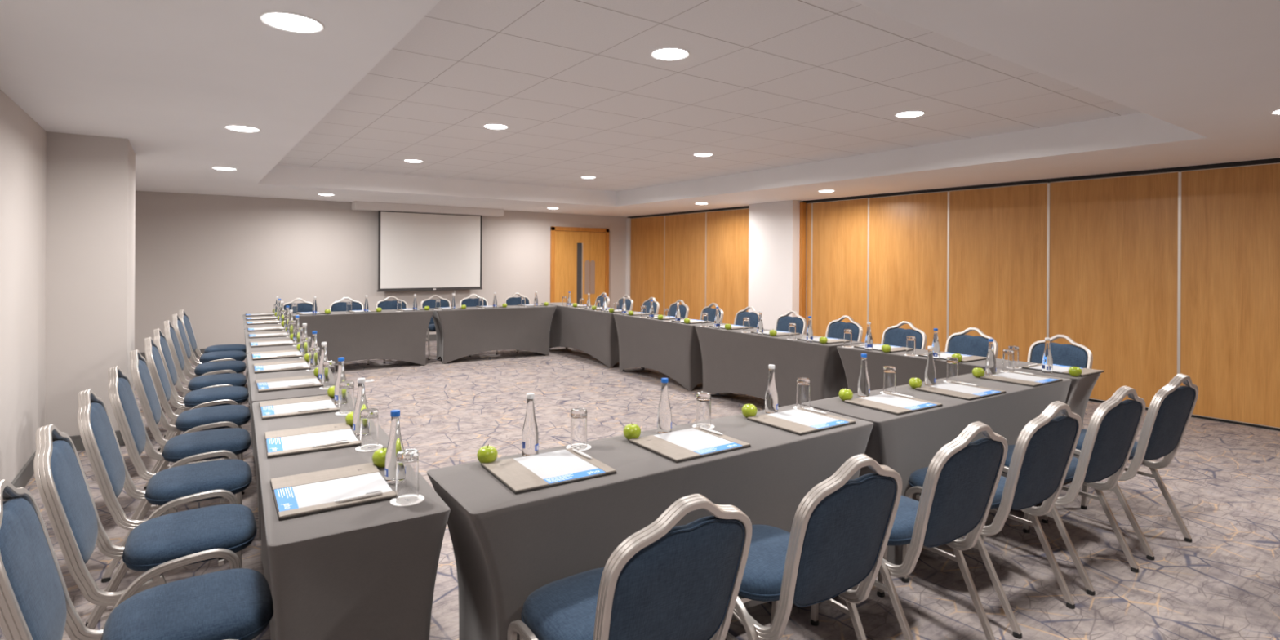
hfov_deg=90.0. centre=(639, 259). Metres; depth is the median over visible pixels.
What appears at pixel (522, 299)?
drinking glass
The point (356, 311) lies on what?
notepad
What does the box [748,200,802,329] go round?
wall pier
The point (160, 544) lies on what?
banquet chair
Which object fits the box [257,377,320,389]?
notepad
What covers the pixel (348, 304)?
drinking glass
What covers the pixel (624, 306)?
water bottle
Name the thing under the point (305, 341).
drinking glass
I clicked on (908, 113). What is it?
recessed light
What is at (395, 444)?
water bottle
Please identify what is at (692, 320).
notepad
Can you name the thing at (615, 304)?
drinking glass
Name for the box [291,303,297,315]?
drinking glass
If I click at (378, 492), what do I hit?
pen
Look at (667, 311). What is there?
drinking glass
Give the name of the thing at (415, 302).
water bottle
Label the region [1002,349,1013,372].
drinking glass
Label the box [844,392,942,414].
folder
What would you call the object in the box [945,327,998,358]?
banquet chair
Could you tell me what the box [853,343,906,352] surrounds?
folder
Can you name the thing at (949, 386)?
notepad
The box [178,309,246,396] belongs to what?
banquet chair
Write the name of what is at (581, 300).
drinking glass
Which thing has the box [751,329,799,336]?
folder
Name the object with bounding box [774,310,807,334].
banquet chair
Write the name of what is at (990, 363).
water bottle
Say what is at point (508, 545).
trestle table
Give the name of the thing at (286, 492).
print
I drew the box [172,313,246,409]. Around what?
banquet chair
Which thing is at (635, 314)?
folder
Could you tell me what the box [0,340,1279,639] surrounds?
floor
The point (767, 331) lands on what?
notepad
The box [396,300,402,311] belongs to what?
drinking glass
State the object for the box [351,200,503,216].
trim
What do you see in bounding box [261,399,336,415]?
notepad
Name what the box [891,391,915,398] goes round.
pen
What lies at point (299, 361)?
folder
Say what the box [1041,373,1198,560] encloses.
banquet chair
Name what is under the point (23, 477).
baseboard
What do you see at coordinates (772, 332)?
apple
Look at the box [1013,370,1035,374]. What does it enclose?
pen
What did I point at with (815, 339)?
notepad
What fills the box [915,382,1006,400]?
folder
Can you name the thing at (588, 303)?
water bottle
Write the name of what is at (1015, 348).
drinking glass
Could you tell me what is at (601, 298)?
banquet chair
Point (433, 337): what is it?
baseboard
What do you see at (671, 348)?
trestle table
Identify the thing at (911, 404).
notepad
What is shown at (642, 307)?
drinking glass
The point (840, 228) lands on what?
partition panel
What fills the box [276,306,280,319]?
drinking glass
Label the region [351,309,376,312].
folder
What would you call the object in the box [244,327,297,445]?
trestle table
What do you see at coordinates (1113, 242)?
partition panel
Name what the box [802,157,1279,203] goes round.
trim
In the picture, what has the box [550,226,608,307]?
door
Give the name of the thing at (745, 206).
trim
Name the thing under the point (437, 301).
drinking glass
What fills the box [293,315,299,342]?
water bottle
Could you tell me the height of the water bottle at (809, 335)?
0.227 m
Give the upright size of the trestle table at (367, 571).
0.750 m
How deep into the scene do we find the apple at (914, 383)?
3.58 m
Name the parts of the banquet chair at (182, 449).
backrest, frame, leg, leg, seat, leg, leg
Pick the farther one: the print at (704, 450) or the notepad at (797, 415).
the notepad at (797, 415)
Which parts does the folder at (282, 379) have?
board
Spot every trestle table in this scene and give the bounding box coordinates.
[242,314,284,389]
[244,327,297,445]
[246,351,337,539]
[252,394,449,639]
[293,309,434,365]
[426,404,873,639]
[429,305,556,364]
[541,302,635,368]
[613,313,724,391]
[694,323,863,406]
[809,368,1071,564]
[836,342,1101,491]
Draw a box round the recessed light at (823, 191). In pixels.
[817,190,835,192]
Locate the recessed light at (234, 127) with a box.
[223,124,261,132]
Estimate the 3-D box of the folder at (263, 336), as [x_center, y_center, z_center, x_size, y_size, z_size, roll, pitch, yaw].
[-3.427,0.693,5.898,0.310,0.012,0.360,0,0,-32]
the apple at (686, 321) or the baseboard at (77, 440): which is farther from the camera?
the apple at (686, 321)
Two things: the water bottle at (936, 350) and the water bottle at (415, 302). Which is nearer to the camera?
the water bottle at (936, 350)
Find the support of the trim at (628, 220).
attached to the wall at (219, 260)
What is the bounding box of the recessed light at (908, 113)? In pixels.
[894,111,925,117]
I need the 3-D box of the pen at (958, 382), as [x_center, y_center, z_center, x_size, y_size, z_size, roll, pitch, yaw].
[1.875,0.713,3.662,0.010,0.012,0.132,0,0,-35]
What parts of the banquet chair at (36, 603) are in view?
backrest, frame, seat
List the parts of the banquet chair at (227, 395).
backrest, frame, leg, leg, seat, leg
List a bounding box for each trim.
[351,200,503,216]
[626,217,631,299]
[627,205,748,217]
[799,202,806,319]
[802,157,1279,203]
[1088,398,1279,431]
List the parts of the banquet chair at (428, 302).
leg, seat, frame, backrest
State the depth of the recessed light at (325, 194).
9.25 m
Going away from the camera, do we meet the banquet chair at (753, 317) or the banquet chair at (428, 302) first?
the banquet chair at (753, 317)
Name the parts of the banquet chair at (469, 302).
backrest, frame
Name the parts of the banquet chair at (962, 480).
leg, leg, leg, seat, frame, backrest, leg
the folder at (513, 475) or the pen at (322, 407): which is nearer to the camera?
the folder at (513, 475)
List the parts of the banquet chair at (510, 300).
backrest, frame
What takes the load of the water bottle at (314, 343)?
on the trestle table at (255, 396)
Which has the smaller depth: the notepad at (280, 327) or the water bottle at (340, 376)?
the water bottle at (340, 376)
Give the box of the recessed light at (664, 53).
[649,47,689,60]
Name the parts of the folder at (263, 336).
board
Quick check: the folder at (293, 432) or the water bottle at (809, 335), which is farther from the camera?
the water bottle at (809, 335)
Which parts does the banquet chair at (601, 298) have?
backrest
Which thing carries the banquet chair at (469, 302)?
on the floor
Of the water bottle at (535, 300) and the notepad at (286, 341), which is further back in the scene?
the water bottle at (535, 300)
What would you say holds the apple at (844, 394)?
on the trestle table at (907, 443)
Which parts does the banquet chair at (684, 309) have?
backrest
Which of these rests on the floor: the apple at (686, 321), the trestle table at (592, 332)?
the trestle table at (592, 332)
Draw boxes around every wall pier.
[44,131,135,435]
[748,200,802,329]
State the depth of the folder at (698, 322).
7.27 m
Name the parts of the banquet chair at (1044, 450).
leg, seat, leg, frame, backrest, leg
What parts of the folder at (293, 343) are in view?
board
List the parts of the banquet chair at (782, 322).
backrest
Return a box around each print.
[269,437,280,444]
[277,487,293,497]
[546,474,573,482]
[695,447,716,453]
[813,422,828,428]
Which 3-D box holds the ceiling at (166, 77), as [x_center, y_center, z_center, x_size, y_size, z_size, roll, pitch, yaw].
[0.454,-1.197,5.479,9.054,0.560,14.405,0,0,-35]
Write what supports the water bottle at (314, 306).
on the trestle table at (389, 334)
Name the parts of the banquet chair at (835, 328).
backrest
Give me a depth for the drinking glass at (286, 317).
6.28 m
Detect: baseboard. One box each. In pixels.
[2,451,35,502]
[69,430,124,451]
[140,333,436,360]
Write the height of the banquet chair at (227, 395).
0.907 m
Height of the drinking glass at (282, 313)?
0.143 m
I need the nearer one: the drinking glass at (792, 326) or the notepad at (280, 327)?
the drinking glass at (792, 326)
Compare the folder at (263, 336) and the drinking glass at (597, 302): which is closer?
the folder at (263, 336)
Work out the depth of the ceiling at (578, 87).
4.54 m
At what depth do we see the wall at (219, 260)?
9.96 m
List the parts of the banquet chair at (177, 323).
backrest, frame, leg, seat, leg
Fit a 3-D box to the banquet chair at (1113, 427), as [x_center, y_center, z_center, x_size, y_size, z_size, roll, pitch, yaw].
[2.055,1.029,3.148,0.464,0.907,0.622,0,0,-30]
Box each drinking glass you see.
[273,303,278,315]
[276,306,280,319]
[279,310,285,324]
[284,315,288,330]
[288,320,295,337]
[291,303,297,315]
[294,327,302,346]
[301,337,311,357]
[308,346,319,370]
[322,360,335,388]
[338,380,354,413]
[346,302,351,313]
[360,408,378,449]
[395,448,418,503]
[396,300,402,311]
[435,299,440,310]
[479,297,483,308]
[520,297,525,306]
[562,296,566,306]
[570,408,587,448]
[579,297,583,308]
[595,300,599,311]
[613,302,618,313]
[640,305,645,317]
[664,308,670,320]
[696,391,711,427]
[702,312,707,326]
[742,317,749,332]
[788,323,795,339]
[795,377,809,408]
[844,328,852,346]
[883,365,896,393]
[906,336,915,355]
[946,356,958,382]
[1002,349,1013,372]
[1008,345,1018,368]
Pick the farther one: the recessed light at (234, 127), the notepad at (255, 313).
the notepad at (255, 313)
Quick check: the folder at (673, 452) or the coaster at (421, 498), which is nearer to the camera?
the coaster at (421, 498)
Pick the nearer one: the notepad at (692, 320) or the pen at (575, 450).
the pen at (575, 450)
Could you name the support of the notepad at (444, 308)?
on the folder
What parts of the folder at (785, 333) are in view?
board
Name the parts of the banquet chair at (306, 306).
backrest, frame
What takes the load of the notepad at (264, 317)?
on the folder at (263, 316)
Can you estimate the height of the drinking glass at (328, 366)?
0.143 m
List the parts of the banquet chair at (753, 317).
backrest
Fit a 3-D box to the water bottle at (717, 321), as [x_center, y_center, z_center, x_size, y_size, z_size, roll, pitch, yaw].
[0.814,0.611,6.728,0.062,0.227,0.060,0,0,-35]
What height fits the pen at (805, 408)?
0.012 m
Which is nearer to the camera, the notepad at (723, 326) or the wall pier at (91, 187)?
the wall pier at (91, 187)
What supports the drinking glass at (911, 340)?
on the coaster
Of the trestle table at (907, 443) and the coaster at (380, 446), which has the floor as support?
the trestle table at (907, 443)
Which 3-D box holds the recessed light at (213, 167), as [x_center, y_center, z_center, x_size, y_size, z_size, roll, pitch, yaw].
[-4.318,-0.938,6.644,0.230,0.016,0.230,0,0,-35]
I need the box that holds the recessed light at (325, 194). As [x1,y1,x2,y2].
[317,193,334,195]
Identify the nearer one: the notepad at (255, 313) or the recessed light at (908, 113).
the recessed light at (908, 113)
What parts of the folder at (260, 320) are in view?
board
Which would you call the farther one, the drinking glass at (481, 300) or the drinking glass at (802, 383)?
the drinking glass at (481, 300)
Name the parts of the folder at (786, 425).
board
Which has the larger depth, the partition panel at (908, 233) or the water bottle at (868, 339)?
the partition panel at (908, 233)
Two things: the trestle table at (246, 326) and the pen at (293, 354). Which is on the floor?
the trestle table at (246, 326)
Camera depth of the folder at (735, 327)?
6.68 m
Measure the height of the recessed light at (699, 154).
0.016 m
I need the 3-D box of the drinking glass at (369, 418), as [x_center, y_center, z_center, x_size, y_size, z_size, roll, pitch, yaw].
[-1.024,0.640,2.420,0.065,0.143,0.066,0,0,-32]
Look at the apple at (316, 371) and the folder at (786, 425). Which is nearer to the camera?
the folder at (786, 425)
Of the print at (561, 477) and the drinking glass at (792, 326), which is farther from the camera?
the drinking glass at (792, 326)
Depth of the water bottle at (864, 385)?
3.36 m
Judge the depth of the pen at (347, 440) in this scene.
2.41 m
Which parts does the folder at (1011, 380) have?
board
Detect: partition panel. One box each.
[630,215,664,315]
[663,212,706,319]
[705,208,748,324]
[805,202,812,333]
[811,198,868,342]
[867,191,949,351]
[947,182,1048,361]
[1047,171,1180,408]
[1178,162,1279,428]
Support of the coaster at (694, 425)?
on the trestle table at (508, 545)
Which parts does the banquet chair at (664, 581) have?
leg, seat, frame, backrest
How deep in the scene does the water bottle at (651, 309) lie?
7.75 m
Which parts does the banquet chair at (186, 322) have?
backrest, frame, seat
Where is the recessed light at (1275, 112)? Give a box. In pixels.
[1270,109,1279,114]
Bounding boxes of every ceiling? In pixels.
[0,0,1279,216]
[276,0,1142,191]
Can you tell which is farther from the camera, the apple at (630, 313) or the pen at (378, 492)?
the apple at (630, 313)
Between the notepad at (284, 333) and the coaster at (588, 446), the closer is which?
the coaster at (588, 446)
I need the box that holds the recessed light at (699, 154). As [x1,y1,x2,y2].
[693,152,713,156]
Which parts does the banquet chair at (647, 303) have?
backrest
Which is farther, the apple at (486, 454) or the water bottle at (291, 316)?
the water bottle at (291, 316)
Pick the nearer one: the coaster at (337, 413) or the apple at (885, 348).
the coaster at (337, 413)
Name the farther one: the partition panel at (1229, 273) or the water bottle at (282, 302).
the water bottle at (282, 302)
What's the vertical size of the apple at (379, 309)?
0.068 m
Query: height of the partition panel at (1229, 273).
2.324 m
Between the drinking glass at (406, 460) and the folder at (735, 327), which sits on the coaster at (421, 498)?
the drinking glass at (406, 460)
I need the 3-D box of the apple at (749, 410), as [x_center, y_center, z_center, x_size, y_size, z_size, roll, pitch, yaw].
[0.500,0.688,2.921,0.070,0.068,0.070,0,0,-32]
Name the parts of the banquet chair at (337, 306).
backrest, frame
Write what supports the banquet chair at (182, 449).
on the floor
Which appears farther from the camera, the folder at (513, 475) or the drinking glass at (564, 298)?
the drinking glass at (564, 298)
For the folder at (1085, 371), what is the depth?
4.16 m
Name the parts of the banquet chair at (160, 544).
backrest, frame, leg, leg, seat, leg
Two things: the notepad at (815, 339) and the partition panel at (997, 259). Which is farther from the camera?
the partition panel at (997, 259)
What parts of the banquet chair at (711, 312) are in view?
backrest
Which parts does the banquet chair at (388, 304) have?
frame, backrest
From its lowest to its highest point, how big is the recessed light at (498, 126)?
0.016 m
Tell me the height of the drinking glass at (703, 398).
0.143 m
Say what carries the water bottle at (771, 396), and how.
on the trestle table at (508, 545)
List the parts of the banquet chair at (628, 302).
backrest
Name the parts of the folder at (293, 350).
board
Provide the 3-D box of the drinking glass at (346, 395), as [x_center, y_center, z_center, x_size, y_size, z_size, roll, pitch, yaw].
[-1.359,0.638,2.964,0.065,0.143,0.065,0,0,-33]
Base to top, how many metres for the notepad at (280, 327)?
0.004 m
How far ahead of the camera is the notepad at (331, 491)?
1.95 m
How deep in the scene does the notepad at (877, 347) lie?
5.26 m
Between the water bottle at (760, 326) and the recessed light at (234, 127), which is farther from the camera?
the water bottle at (760, 326)
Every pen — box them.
[271,342,289,344]
[275,353,296,356]
[280,365,303,368]
[288,382,315,386]
[297,406,329,411]
[311,439,349,447]
[334,490,382,502]
[572,447,591,458]
[700,426,723,435]
[804,407,827,413]
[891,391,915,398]
[955,381,978,386]
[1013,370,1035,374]
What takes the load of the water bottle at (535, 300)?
on the trestle table at (460, 333)
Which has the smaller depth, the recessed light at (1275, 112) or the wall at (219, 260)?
the recessed light at (1275, 112)
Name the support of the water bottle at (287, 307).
on the trestle table at (249, 349)
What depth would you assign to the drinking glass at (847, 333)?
5.30 m
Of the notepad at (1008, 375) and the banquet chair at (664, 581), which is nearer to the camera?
the banquet chair at (664, 581)
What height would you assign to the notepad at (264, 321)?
0.004 m
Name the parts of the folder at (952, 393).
board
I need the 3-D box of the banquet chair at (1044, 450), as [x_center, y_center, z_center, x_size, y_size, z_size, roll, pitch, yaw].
[1.533,1.026,2.823,0.464,0.907,0.622,0,0,-31]
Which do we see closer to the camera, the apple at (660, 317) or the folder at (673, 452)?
the folder at (673, 452)
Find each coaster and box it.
[335,411,347,415]
[355,444,382,451]
[390,494,424,506]
[566,444,591,450]
[692,423,714,429]
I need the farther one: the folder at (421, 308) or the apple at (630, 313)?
the folder at (421, 308)
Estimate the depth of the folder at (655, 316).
7.76 m
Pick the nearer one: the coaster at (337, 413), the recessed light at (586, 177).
the coaster at (337, 413)
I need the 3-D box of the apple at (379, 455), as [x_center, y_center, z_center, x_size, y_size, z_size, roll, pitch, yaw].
[-0.885,0.680,2.205,0.070,0.068,0.070,0,0,38]
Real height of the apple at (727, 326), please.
0.068 m
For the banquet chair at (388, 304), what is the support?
on the floor
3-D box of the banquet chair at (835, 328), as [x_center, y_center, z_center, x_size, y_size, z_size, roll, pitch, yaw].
[1.873,1.028,6.421,0.622,0.907,0.464,0,0,-31]
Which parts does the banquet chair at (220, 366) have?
backrest, frame, leg, seat, leg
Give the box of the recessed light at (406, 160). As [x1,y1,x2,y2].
[403,159,423,162]
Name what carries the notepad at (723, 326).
on the folder at (735, 327)
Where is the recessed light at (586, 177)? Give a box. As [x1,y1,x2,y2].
[580,176,595,178]
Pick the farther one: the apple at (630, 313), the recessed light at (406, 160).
the apple at (630, 313)
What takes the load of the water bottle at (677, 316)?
on the trestle table at (671, 348)
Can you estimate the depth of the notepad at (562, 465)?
2.19 m
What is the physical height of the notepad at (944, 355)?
0.004 m
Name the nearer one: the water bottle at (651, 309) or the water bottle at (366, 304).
the water bottle at (651, 309)
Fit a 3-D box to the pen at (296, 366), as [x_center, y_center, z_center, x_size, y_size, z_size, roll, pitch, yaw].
[-2.220,0.689,4.081,0.132,0.012,0.010,0,0,-35]
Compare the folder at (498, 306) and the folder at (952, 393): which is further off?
the folder at (498, 306)
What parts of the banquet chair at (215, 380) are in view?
backrest, frame, leg, leg, seat, leg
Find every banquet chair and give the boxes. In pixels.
[0,479,273,639]
[33,424,257,630]
[77,388,252,626]
[107,365,251,546]
[129,349,250,509]
[144,337,248,472]
[153,328,246,450]
[164,320,246,424]
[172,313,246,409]
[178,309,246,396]
[283,297,313,313]
[328,297,369,367]
[375,296,407,363]
[420,294,450,359]
[459,293,497,356]
[504,293,530,353]
[507,493,752,639]
[594,292,609,307]
[617,294,633,311]
[642,297,659,314]
[668,299,688,318]
[699,302,723,323]
[725,453,902,639]
[733,306,759,327]
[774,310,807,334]
[810,421,1008,639]
[825,315,862,342]
[880,320,926,349]
[901,400,1082,639]
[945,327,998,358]
[980,386,1146,595]
[1026,334,1093,429]
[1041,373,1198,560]
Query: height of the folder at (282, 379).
0.012 m
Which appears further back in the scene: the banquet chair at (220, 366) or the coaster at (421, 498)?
the banquet chair at (220, 366)
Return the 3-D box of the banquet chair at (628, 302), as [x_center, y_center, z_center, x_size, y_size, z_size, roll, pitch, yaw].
[-0.455,1.014,10.040,0.622,0.907,0.464,0,0,-32]
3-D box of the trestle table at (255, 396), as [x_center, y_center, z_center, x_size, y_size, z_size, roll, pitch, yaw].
[-2.254,1.082,4.120,0.458,0.750,1.885,0,0,-32]
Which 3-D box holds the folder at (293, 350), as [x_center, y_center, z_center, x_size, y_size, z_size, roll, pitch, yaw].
[-2.663,0.698,4.687,0.310,0.012,0.360,0,0,-33]
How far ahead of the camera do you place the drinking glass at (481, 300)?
9.18 m
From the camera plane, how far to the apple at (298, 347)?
4.87 m
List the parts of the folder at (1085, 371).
board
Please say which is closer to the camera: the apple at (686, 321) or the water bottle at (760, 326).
the water bottle at (760, 326)
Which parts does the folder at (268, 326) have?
board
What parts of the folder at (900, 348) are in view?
board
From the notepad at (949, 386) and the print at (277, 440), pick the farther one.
the notepad at (949, 386)
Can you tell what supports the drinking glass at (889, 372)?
on the coaster
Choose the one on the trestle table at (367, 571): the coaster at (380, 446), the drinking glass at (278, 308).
the coaster at (380, 446)
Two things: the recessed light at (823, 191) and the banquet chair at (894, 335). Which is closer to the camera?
the banquet chair at (894, 335)
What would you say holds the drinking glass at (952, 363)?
on the coaster
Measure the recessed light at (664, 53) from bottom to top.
0.016 m
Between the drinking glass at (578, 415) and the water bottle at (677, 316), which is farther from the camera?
the water bottle at (677, 316)
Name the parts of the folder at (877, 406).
board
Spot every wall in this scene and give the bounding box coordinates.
[0,89,46,483]
[134,191,627,352]
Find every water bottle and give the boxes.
[277,298,280,306]
[280,301,284,310]
[284,306,289,315]
[287,310,293,333]
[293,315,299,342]
[299,323,307,353]
[311,331,318,346]
[312,296,317,315]
[318,342,328,382]
[333,357,346,404]
[352,377,368,435]
[364,295,368,312]
[384,409,404,483]
[413,293,417,311]
[450,293,455,309]
[493,292,497,307]
[521,392,538,456]
[533,291,537,306]
[567,291,571,306]
[586,293,591,309]
[602,295,607,311]
[622,297,626,315]
[648,299,653,319]
[657,377,671,434]
[675,302,680,322]
[714,306,719,328]
[756,311,763,334]
[764,364,777,413]
[805,315,813,342]
[857,353,870,397]
[864,321,872,351]
[924,346,936,386]
[931,328,940,359]
[985,338,996,374]
[1041,337,1053,373]
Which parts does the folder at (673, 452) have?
board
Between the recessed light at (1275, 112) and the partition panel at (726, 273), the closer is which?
the recessed light at (1275, 112)
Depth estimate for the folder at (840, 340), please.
5.64 m
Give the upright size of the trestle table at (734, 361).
0.750 m
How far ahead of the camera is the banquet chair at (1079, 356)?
4.90 m
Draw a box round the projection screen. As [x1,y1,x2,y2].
[377,210,482,295]
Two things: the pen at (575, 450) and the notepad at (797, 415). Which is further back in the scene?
the notepad at (797, 415)
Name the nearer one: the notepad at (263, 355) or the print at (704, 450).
the print at (704, 450)
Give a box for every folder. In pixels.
[245,312,274,316]
[245,315,276,319]
[246,320,279,324]
[247,325,284,331]
[248,331,288,337]
[249,338,294,347]
[251,349,301,360]
[253,360,308,373]
[254,374,322,392]
[258,395,338,419]
[264,422,359,458]
[270,462,395,520]
[297,311,330,315]
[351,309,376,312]
[402,307,425,311]
[475,305,506,308]
[481,447,616,493]
[619,311,648,315]
[628,426,751,462]
[646,315,684,319]
[671,319,711,324]
[709,324,753,329]
[746,407,855,435]
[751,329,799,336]
[796,336,844,343]
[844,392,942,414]
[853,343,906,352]
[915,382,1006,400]
[918,351,986,362]
[980,371,1062,386]
[1022,363,1103,376]
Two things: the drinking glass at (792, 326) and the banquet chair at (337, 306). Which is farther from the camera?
the banquet chair at (337, 306)
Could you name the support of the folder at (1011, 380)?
on the trestle table at (907, 443)
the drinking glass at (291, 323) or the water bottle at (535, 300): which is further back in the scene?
the water bottle at (535, 300)
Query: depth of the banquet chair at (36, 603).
1.71 m
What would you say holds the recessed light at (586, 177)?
in the ceiling at (578, 87)
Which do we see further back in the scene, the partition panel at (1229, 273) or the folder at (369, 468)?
the partition panel at (1229, 273)
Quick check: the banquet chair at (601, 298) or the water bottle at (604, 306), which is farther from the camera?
the banquet chair at (601, 298)
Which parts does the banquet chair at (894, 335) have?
backrest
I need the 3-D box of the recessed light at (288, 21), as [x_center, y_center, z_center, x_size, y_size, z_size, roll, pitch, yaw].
[-1.360,-0.920,2.502,0.230,0.016,0.230,0,0,-35]
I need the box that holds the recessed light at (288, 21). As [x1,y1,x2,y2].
[257,10,324,33]
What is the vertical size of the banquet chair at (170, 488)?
0.907 m
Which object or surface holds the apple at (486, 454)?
on the trestle table at (508, 545)
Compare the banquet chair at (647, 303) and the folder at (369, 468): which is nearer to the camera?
the folder at (369, 468)
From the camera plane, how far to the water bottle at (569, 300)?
9.64 m
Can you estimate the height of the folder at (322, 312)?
0.012 m
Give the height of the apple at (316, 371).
0.068 m
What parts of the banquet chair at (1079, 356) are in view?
backrest, frame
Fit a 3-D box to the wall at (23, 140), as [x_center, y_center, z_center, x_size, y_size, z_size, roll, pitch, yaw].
[-3.179,0.001,2.895,0.150,2.900,14.405,0,0,-35]
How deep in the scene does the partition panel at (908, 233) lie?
8.44 m
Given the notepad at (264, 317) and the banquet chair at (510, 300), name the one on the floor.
the banquet chair at (510, 300)
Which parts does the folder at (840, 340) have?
board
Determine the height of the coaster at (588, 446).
0.002 m
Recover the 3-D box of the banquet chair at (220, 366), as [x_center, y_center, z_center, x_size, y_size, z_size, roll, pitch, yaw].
[-3.950,0.993,5.821,0.622,0.907,0.464,0,0,-31]
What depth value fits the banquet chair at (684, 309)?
8.91 m
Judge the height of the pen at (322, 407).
0.012 m
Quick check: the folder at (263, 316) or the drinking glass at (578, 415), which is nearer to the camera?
the drinking glass at (578, 415)
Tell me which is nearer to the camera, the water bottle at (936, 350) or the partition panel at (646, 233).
the water bottle at (936, 350)
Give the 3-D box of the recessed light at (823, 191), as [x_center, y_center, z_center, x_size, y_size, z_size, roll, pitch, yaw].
[2.464,-0.897,8.457,0.230,0.016,0.230,0,0,-35]
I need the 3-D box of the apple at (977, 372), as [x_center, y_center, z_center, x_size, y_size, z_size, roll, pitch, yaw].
[2.098,0.698,3.965,0.070,0.068,0.070,0,0,25]
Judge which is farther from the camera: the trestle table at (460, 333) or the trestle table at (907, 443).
the trestle table at (460, 333)
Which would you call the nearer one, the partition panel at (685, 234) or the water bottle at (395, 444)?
the water bottle at (395, 444)
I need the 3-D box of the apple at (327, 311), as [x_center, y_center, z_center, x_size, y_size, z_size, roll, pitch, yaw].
[-3.978,0.662,8.141,0.070,0.068,0.070,0,0,36]
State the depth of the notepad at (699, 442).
2.50 m
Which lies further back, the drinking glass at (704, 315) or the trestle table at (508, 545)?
the drinking glass at (704, 315)
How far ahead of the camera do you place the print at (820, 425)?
2.74 m
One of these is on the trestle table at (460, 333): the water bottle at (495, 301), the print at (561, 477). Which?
the water bottle at (495, 301)
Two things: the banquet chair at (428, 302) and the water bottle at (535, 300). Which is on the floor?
the banquet chair at (428, 302)
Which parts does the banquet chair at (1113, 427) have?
leg, leg, seat, leg, frame, backrest, leg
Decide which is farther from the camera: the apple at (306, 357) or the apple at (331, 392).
the apple at (306, 357)
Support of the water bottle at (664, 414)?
on the trestle table at (508, 545)
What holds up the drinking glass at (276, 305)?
on the coaster
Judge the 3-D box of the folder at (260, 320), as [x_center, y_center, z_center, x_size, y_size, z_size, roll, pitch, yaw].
[-4.138,0.689,7.025,0.310,0.012,0.360,0,0,-33]
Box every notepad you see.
[245,313,273,315]
[246,316,276,319]
[247,320,279,323]
[248,326,283,329]
[248,332,287,336]
[250,340,293,345]
[252,351,301,358]
[254,362,308,370]
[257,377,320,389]
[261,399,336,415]
[266,428,358,452]
[274,471,392,511]
[300,311,319,314]
[351,310,371,312]
[441,306,457,309]
[513,449,605,484]
[653,427,742,455]
[680,319,702,322]
[711,324,742,328]
[755,330,787,334]
[766,408,848,429]
[800,337,839,341]
[859,344,899,350]
[860,393,937,410]
[923,352,970,359]
[930,382,1001,396]
[991,372,1058,383]
[1028,364,1081,373]
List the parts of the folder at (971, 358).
board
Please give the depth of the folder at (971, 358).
4.68 m
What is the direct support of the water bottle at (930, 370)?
on the trestle table at (907, 443)
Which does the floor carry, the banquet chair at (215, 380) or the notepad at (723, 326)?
the banquet chair at (215, 380)
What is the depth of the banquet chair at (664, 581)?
1.57 m
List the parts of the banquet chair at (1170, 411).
leg, leg, seat, leg, frame, backrest, leg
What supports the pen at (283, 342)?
on the folder at (293, 343)
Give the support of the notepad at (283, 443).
on the folder at (293, 432)
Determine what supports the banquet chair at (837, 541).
on the floor
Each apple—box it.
[296,343,300,351]
[303,353,309,362]
[313,367,318,377]
[324,308,330,314]
[327,386,334,398]
[345,409,354,426]
[372,446,386,467]
[376,307,382,311]
[476,444,497,463]
[623,423,640,439]
[628,311,633,315]
[657,315,663,319]
[684,318,689,324]
[724,324,731,329]
[741,403,757,417]
[768,329,777,336]
[819,335,827,343]
[838,387,853,400]
[881,344,890,352]
[908,377,922,388]
[951,353,962,362]
[972,367,984,377]
[1068,365,1081,376]
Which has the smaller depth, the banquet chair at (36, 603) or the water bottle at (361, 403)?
the banquet chair at (36, 603)
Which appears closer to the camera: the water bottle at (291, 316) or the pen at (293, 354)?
the pen at (293, 354)
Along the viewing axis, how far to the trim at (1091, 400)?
5.87 m
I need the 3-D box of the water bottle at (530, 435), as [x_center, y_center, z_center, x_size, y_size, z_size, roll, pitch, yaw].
[-0.402,0.604,2.340,0.060,0.227,0.062,0,0,-35]
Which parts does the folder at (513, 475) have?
board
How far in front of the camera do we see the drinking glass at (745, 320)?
6.34 m
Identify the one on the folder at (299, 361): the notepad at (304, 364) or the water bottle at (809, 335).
the notepad at (304, 364)
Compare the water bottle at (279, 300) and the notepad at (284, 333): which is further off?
the water bottle at (279, 300)
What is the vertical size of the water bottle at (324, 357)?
0.227 m
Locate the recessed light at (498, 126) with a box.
[483,123,509,129]
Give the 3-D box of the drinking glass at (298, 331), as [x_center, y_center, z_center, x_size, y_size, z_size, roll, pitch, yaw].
[-2.785,0.630,5.228,0.065,0.143,0.066,0,0,-33]
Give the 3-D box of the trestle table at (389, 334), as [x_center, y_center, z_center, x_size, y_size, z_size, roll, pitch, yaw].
[-3.674,1.073,8.512,1.726,0.750,0.458,0,0,-32]
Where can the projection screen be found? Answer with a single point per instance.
(417, 251)
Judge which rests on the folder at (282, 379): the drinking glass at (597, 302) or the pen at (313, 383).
the pen at (313, 383)
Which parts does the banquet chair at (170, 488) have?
backrest, leg, frame, leg, seat, leg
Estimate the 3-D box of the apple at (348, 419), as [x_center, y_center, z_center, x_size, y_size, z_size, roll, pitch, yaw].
[-1.222,0.678,2.734,0.070,0.068,0.070,0,0,37]
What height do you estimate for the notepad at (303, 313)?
0.004 m
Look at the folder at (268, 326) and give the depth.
6.32 m
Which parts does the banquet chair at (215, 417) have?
backrest, frame, leg, leg, seat, leg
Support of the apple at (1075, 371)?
on the trestle table at (907, 367)
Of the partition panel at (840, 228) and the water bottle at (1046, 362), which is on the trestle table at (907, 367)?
the water bottle at (1046, 362)
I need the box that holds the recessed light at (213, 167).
[211,166,237,170]
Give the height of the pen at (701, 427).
0.012 m
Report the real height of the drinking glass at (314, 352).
0.143 m
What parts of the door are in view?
glass pane, push plate, push plate, narrow door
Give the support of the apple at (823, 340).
on the trestle table at (734, 361)
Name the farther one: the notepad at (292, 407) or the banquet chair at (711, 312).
the banquet chair at (711, 312)
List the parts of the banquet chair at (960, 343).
backrest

